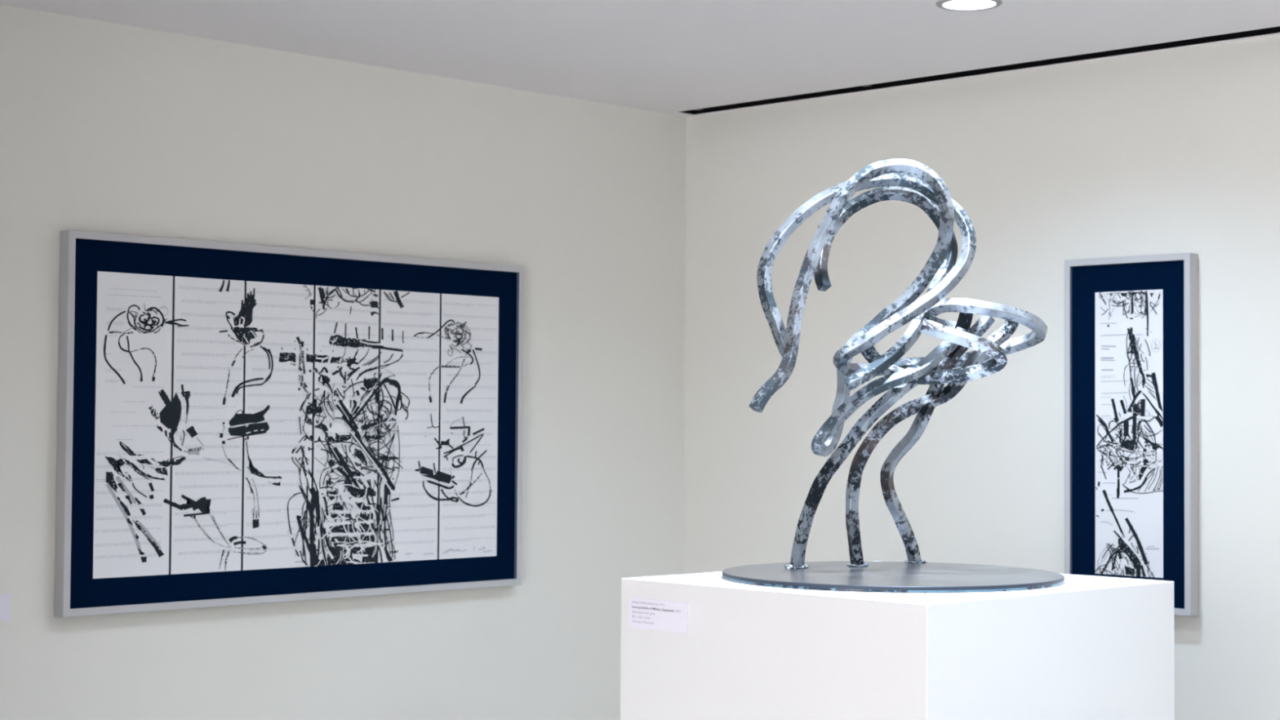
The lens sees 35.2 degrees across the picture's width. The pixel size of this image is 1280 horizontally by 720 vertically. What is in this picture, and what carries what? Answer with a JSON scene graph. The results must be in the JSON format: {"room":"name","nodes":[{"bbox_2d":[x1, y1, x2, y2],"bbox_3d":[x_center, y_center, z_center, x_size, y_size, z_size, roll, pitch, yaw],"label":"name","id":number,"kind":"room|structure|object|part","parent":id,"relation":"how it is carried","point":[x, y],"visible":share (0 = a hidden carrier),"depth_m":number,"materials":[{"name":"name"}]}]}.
{"room":"museum","nodes":[
{"label":"museum","id":0,"kind":"room"},
{"bbox_2d":[0,4,686,719],"bbox_3d":[-2.497,0.364,3.807,0.120,2.476,7.640,-1,-3,45],"label":"wall","id":1,"kind":"structure","parent":0,"point":[105,126],"depth_m":5.51,"materials":[{"name":"paint"}]},
{"bbox_2d":[0,593,10,621],"bbox_3d":[-1.533,0.579,4.693,0.005,0.063,0.150,-1,-3,45],"label":"label","id":2,"kind":"object","parent":1,"relation":"attached to","point":[5,599],"visible":1,"depth_m":4.74,"materials":[{"name":"white paper"}]},
{"bbox_2d":[53,229,524,617],"bbox_3d":[-0.869,0.170,5.350,0.043,0.924,1.467,-1,-3,45],"label":"framed print","id":3,"kind":"object","parent":1,"relation":"attached to","point":[238,424],"visible":1,"depth_m":5.26,"materials":[{"name":"paper"}]},
{"bbox_2d":[0,0,1279,116],"bbox_3d":[0.121,-1.011,1.282,7.440,0.150,7.640,-1,-3,45],"label":"ceiling","id":4,"kind":"structure","parent":0,"point":[672,57],"depth_m":5.06,"materials":[{"name":"paint"}]},
{"bbox_2d":[935,0,1002,11],"bbox_3d":[0.762,-0.823,4.673,0.153,0.004,0.153,-1,-3,45],"label":"recessed light","id":5,"kind":"object","parent":4,"relation":"in","point":[950,5],"visible":1,"depth_m":4.68,"materials":[{"name":"white"}]},
{"bbox_2d":[680,26,1279,114],"bbox_3d":[2.622,-0.905,3.932,6.952,0.134,0.082,-1,-3,45],"label":"ceiling slot","id":6,"kind":"object","parent":4,"relation":"in","point":[1274,29],"visible":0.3,"depth_m":5.58,"materials":[{"name":"black"}]},
{"bbox_2d":[684,34,1279,719],"bbox_3d":[2.792,0.402,3.878,7.320,2.476,0.120,-1,-3,45],"label":"wall","id":7,"kind":"structure","parent":0,"point":[1175,151],"depth_m":5.58,"materials":[{"name":"paint"}]},
{"bbox_2d":[1064,253,1199,616],"bbox_3d":[1.277,0.191,5.261,0.371,0.921,0.043,-1,-3,45],"label":"framed print","id":8,"kind":"object","parent":7,"relation":"attached to","point":[1131,494],"visible":1,"depth_m":5.25,"materials":[{"name":"paper"}]},
{"bbox_3d":[0.104,1.589,1.201,7.440,0.100,7.640,-1,-3,45],"label":"floor","id":9,"kind":"structure","parent":0,"visible":0},
{"bbox_2d":[620,560,1174,719],"bbox_3d":[0.481,1.017,3.772,0.754,1.209,0.717,2,-2,-44],"label":"plinth","id":10,"kind":"object","parent":9,"relation":"on","point":[1083,647],"visible":0.9,"depth_m":3.52,"materials":[{"name":"paint"}]},
{"bbox_2d":[629,597,688,633],"bbox_3d":[0.034,0.469,3.707,0.004,0.055,0.150,2,-2,-44],"label":"label","id":11,"kind":"object","parent":10,"relation":"attached to","point":[647,614],"visible":1,"depth_m":3.70,"materials":[{"name":"white paper"}]},
{"bbox_2d":[721,158,1064,592],"bbox_3d":[0.478,0.018,3.825,0.640,0.790,0.640,-1,-3,45],"label":"sculpture","id":12,"kind":"object","parent":10,"relation":"on","point":[926,188],"visible":1,"depth_m":3.81,"materials":[{"name":"metal"}]},
{"bbox_3d":[0.465,0.151,3.889,0.352,0.509,0.069,0,-2,8],"label":"steel leg","id":13,"kind":"part","parent":12,"relation":"part of","materials":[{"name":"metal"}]},
{"bbox_3d":[0.475,0.407,3.813,0.640,0.011,0.640,-1,-3,45],"label":"plate","id":14,"kind":"part","parent":12,"relation":"part of","materials":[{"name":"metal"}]},
{"bbox_3d":[0.560,0.160,3.907,0.341,0.498,0.088,0,-2,24],"label":"steel leg","id":15,"kind":"part","parent":12,"relation":"part of","materials":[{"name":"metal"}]},
{"bbox_3d":[0.567,0.160,3.971,0.129,0.501,0.292,1,-2,-24],"label":"steel leg","id":16,"kind":"part","parent":12,"relation":"part of","materials":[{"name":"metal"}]}
]}

